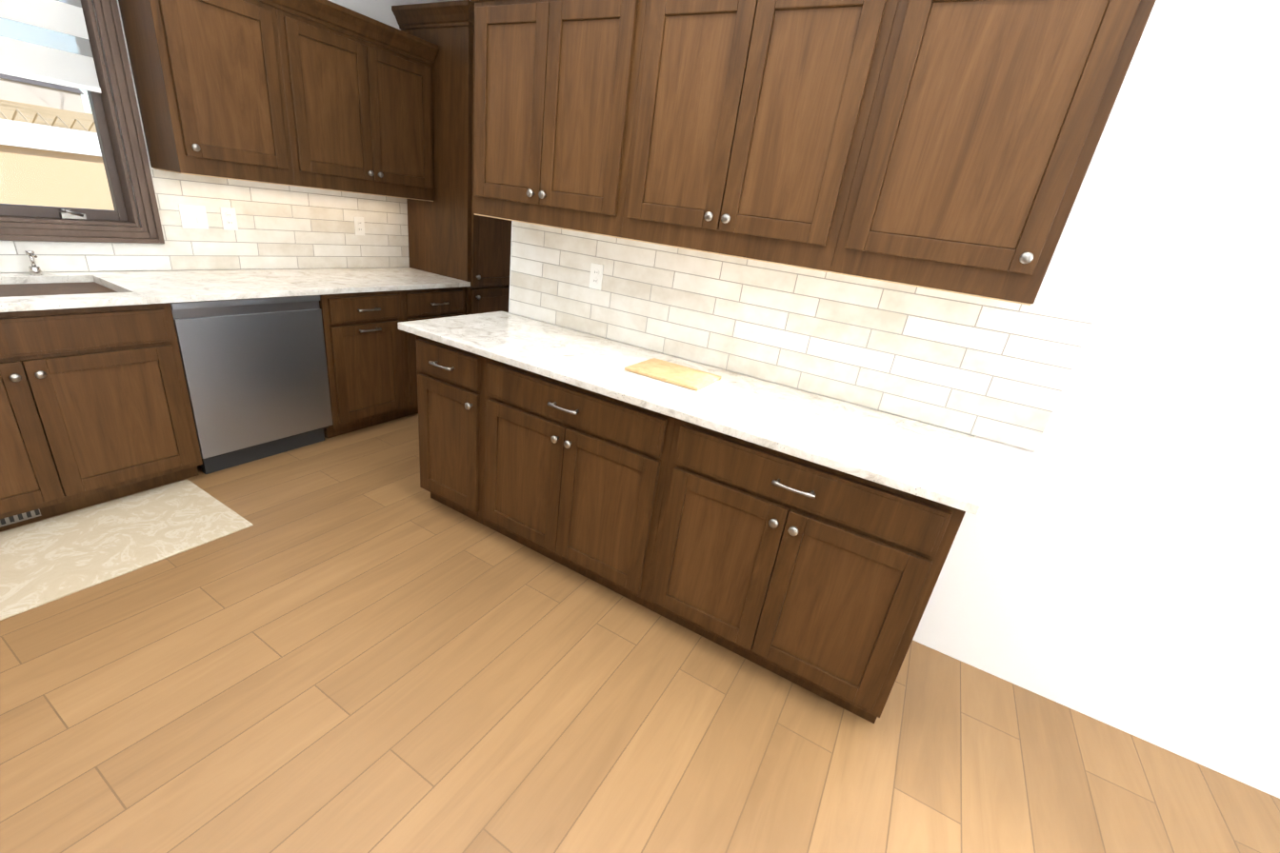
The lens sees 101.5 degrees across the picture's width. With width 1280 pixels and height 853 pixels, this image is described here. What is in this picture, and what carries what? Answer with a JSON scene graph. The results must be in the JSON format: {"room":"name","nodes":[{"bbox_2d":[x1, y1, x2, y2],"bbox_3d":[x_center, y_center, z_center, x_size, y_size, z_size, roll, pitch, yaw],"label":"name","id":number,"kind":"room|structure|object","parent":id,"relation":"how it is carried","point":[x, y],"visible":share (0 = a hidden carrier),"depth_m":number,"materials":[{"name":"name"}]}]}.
{"room":"kitchen","nodes":[
{"label":"kitchen","id":0,"kind":"room"},
{"bbox_2d":[14,0,470,272],"bbox_3d":[-2.631,-1.218,2.230,0.150,2.890,5.600,19,24,25],"label":"wall","id":1,"kind":"structure","parent":0,"point":[380,10],"depth_m":3.13,"materials":[{"name":"white paint"}]},
{"bbox_2d":[0,0,164,243],"bbox_3d":[-2.743,-1.318,1.876,0.164,1.208,1.403,19,24,25],"label":"window","id":2,"kind":"structure","parent":1,"relation":"in","point":[123,216],"depth_m":2.40,"materials":[{"name":"brown wood"}]},
{"bbox_2d":[0,0,101,93],"bbox_3d":[-2.698,-1.565,1.770,0.048,0.481,1.203,19,24,25],"label":"window blind","id":3,"kind":"object","parent":2,"relation":"attached to","point":[29,60],"visible":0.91,"depth_m":2.19,"materials":[{"name":"white"}]},
{"bbox_2d":[59,208,86,219],"bbox_3d":[-2.597,-0.975,2.395,0.059,0.045,0.084,19,24,25],"label":"window latch","id":4,"kind":"object","parent":2,"relation":"attached to","point":[67,214],"depth_m":2.37,"materials":[{"name":"grey metal"}]},
{"bbox_2d":[0,169,409,272],"bbox_3d":[-2.809,-0.819,1.962,0.008,0.475,4.470,19,24,25],"label":"wall tile","id":5,"kind":"structure","parent":1,"relation":"attached to","point":[284,227],"depth_m":2.96,"materials":[{"name":"white tile"}]},
{"bbox_2d":[178,203,208,229],"bbox_3d":[-2.323,-1.092,2.725,0.009,0.115,0.115,19,24,25],"label":"light switch","id":6,"kind":"object","parent":5,"relation":"attached to","point":[192,216],"visible":1,"depth_m":2.72,"materials":[{"name":"white plastic"}]},
{"bbox_2d":[220,206,238,230],"bbox_3d":[-2.243,-1.135,2.857,0.008,0.115,0.070,19,24,25],"label":"electrical outlet","id":7,"kind":"object","parent":5,"relation":"attached to","point":[229,218],"visible":1,"depth_m":2.85,"materials":[{"name":"white plastic"}]},
{"bbox_2d":[353,216,364,235],"bbox_3d":[-1.865,-1.333,3.480,0.008,0.115,0.070,19,24,25],"label":"electrical outlet","id":8,"kind":"object","parent":5,"relation":"attached to","point":[359,226],"visible":1,"depth_m":3.48,"materials":[{"name":"white plastic"}]},
{"bbox_2d":[118,0,439,201],"bbox_3d":[-1.822,-1.791,2.856,0.362,0.897,1.479,19,24,25],"label":"upper cabinet","id":9,"kind":"object","parent":1,"relation":"attached to","point":[325,94],"visible":1,"depth_m":2.65,"materials":[{"name":"brown wood"}]},
{"bbox_2d":[0,413,1279,852],"bbox_3d":[0.321,1.236,1.216,7.500,0.120,5.600,19,24,25],"label":"floor","id":10,"kind":"structure","parent":0,"point":[356,642],"depth_m":1.64,"materials":[{"name":"brown wood"}]},
{"bbox_2d":[0,303,202,531],"bbox_3d":[-2.590,-0.096,2.168,0.623,0.883,0.960,19,24,25],"label":"base cabinet","id":11,"kind":"object","parent":10,"relation":"on","point":[95,407],"depth_m":2.15,"materials":[{"name":"brown wood"}]},
{"bbox_2d":[0,267,470,315],"bbox_3d":[-2.568,-0.491,1.918,0.646,0.030,4.464,19,24,25],"label":"countertop","id":12,"kind":"structure","parent":11,"relation":"on","point":[141,288],"depth_m":2.56,"materials":[{"name":"white stone"}]},
{"bbox_2d":[24,250,45,277],"bbox_3d":[-2.605,-0.701,2.251,0.082,0.100,0.042,19,24,25],"label":"faucet","id":13,"kind":"object","parent":12,"relation":"on","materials":[{"name":"silver metal"}]},
{"bbox_2d":[0,277,121,296],"bbox_3d":[-2.543,-0.412,2.051,0.449,0.232,0.784,19,24,25],"label":"sink","id":14,"kind":"object","parent":12,"relation":"in","point":[48,284],"depth_m":2.26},
{"bbox_2d":[0,480,253,620],"bbox_3d":[-2.207,0.472,2.067,0.600,0.008,0.930,19,24,25],"label":"rug","id":15,"kind":"object","parent":10,"relation":"on","point":[44,562],"visible":1,"depth_m":2.10,"materials":[{"name":"fabric"}]},
{"bbox_2d":[170,295,332,474],"bbox_3d":[-2.170,-0.299,2.827,0.540,0.874,0.645,19,24,25],"label":"dishwasher","id":16,"kind":"object","parent":10,"relation":"on","point":[255,370],"visible":0.58,"depth_m":2.66,"materials":[{"name":"silver metal"}]},
{"bbox_2d":[278,292,411,439],"bbox_3d":[-1.898,-0.459,3.306,0.623,0.883,0.490,19,24,25],"label":"base cabinet","id":17,"kind":"object","parent":10,"relation":"on","point":[369,366],"depth_m":3.15,"materials":[{"name":"brown wood"}]},
{"bbox_2d":[407,288,465,415],"bbox_3d":[-1.647,-0.591,3.719,0.623,0.883,0.512,19,24,25],"label":"base cabinet","id":18,"kind":"object","parent":10,"relation":"on","point":[423,304],"depth_m":3.45,"materials":[{"name":"brown wood"}]},
{"bbox_2d":[415,334,477,519],"bbox_3d":[-0.731,-0.032,2.648,0.435,0.884,0.623,19,24,25],"label":"base cabinet","id":19,"kind":"object","parent":10,"relation":"on","point":[447,378],"depth_m":2.38,"materials":[{"name":"brown wood"}]},
{"bbox_2d":[391,0,511,315],"bbox_3d":[-1.231,-1.477,3.890,0.672,2.492,0.762,19,24,25],"label":"pantry","id":20,"kind":"object","parent":10,"relation":"on","point":[451,234],"visible":0.42,"depth_m":3.49,"materials":[{"name":"brown wood"}]},
{"bbox_2d":[473,357,667,602],"bbox_3d":[-0.166,0.160,2.366,0.885,0.884,0.623,19,24,25],"label":"base cabinet","id":21,"kind":"object","parent":10,"relation":"on","point":[567,474],"depth_m":2.09,"materials":[{"name":"brown wood"}]},
{"bbox_2d":[637,418,964,723],"bbox_3d":[0.589,0.417,1.989,0.880,0.884,0.623,19,24,25],"label":"base cabinet","id":22,"kind":"object","parent":10,"relation":"on","point":[805,540],"depth_m":1.70,"materials":[{"name":"brown wood"}]},
{"bbox_2d":[397,311,980,515],"bbox_3d":[0.060,-0.200,2.100,2.280,0.030,0.645,19,24,25],"label":"countertop","id":23,"kind":"structure","parent":22,"relation":"on","point":[938,465],"depth_m":1.85,"materials":[{"name":"white stone"}]},
{"bbox_2d":[624,358,721,391],"bbox_3d":[0.136,-0.214,2.102,0.320,0.013,0.240,19,24,25],"label":"cutting board","id":24,"kind":"object","parent":23,"relation":"on","point":[690,378],"visible":0.98,"depth_m":2.07,"materials":[{"name":"yellow wood"}]},
{"bbox_2d":[512,0,1279,799],"bbox_3d":[1.845,-0.291,1.471,5.700,2.890,0.150,19,24,25],"label":"wall","id":25,"kind":"structure","parent":0,"point":[1112,558],"depth_m":1.63,"materials":[{"name":"white paint"}]},
{"bbox_2d":[508,220,512,312],"bbox_3d":[-0.673,-0.833,2.733,0.004,0.475,0.012,19,24,25],"label":"trim","id":26,"kind":"structure","parent":25,"relation":"attached to","point":[510,266],"depth_m":2.72,"materials":[{"name":"white"}]},
{"bbox_2d":[470,0,638,237],"bbox_3d":[-0.292,-1.301,2.161,0.805,0.892,0.320,19,24,25],"label":"upper cabinet","id":27,"kind":"object","parent":25,"relation":"attached to","point":[551,77],"depth_m":2.04,"materials":[{"name":"brown wood"}]},
{"bbox_2d":[611,0,889,271],"bbox_3d":[0.397,-1.067,1.817,0.805,0.892,0.320,19,24,25],"label":"upper cabinet","id":28,"kind":"object","parent":25,"relation":"attached to","point":[740,129],"depth_m":1.70,"materials":[{"name":"brown wood"}]},
{"bbox_2d":[509,220,1097,451],"bbox_3d":[0.356,-0.483,2.219,2.400,0.475,0.008,19,24,25],"label":"wall tile","id":29,"kind":"structure","parent":25,"relation":"attached to","point":[996,370],"depth_m":2.04,"materials":[{"name":"white tile"}]},
{"bbox_2d":[588,262,603,290],"bbox_3d":[-0.208,-0.711,2.479,0.070,0.115,0.008,19,24,25],"label":"electrical outlet","id":30,"kind":"object","parent":29,"relation":"attached to","point":[596,276],"visible":1,"depth_m":2.48,"materials":[{"name":"white plastic"}]},
{"bbox_2d":[820,0,1156,305],"bbox_3d":[0.981,-0.868,1.525,0.560,0.892,0.320,19,24,25],"label":"upper cabinet","id":31,"kind":"object","parent":25,"relation":"attached to","point":[948,146],"depth_m":1.42,"materials":[{"name":"brown wood"}]},
{"label":"outside","id":32,"kind":"structure","parent":0,"visible":0},
{"bbox_2d":[0,99,97,133],"bbox_3d":[-127.309,-51.589,89.127,315.600,13.300,350.000,19,24,25],"label":"ground","id":33,"kind":"structure","parent":32,"point":[69,116],"depth_m":73.86,"materials":[{"name":"beige"}]},
{"bbox_2d":[0,73,84,113],"bbox_3d":[-108.714,-59.903,92.148,8.800,5.700,12.800,15,23,17],"label":"house","id":34,"kind":"structure","parent":33,"relation":"on","point":[12,88],"depth_m":91.61,"materials":[{"name":"grey"}]},
{"bbox_2d":[0,108,94,131],"bbox_3d":[-48.870,-22.410,40.949,7.109,4.564,10.060,19,24,25],"label":"frame","id":35,"kind":"object","parent":33,"relation":"on","point":[45,121],"depth_m":42.03,"materials":[{"name":"beige"}]},
{"bbox_2d":[0,119,114,210],"bbox_3d":[-33.180,-13.937,29.071,5.414,5.188,7.353,19,24,25],"label":"roof","id":36,"kind":"structure","parent":33,"relation":"on","point":[56,191],"depth_m":27.97,"materials":[{"name":"beige"}]}
]}

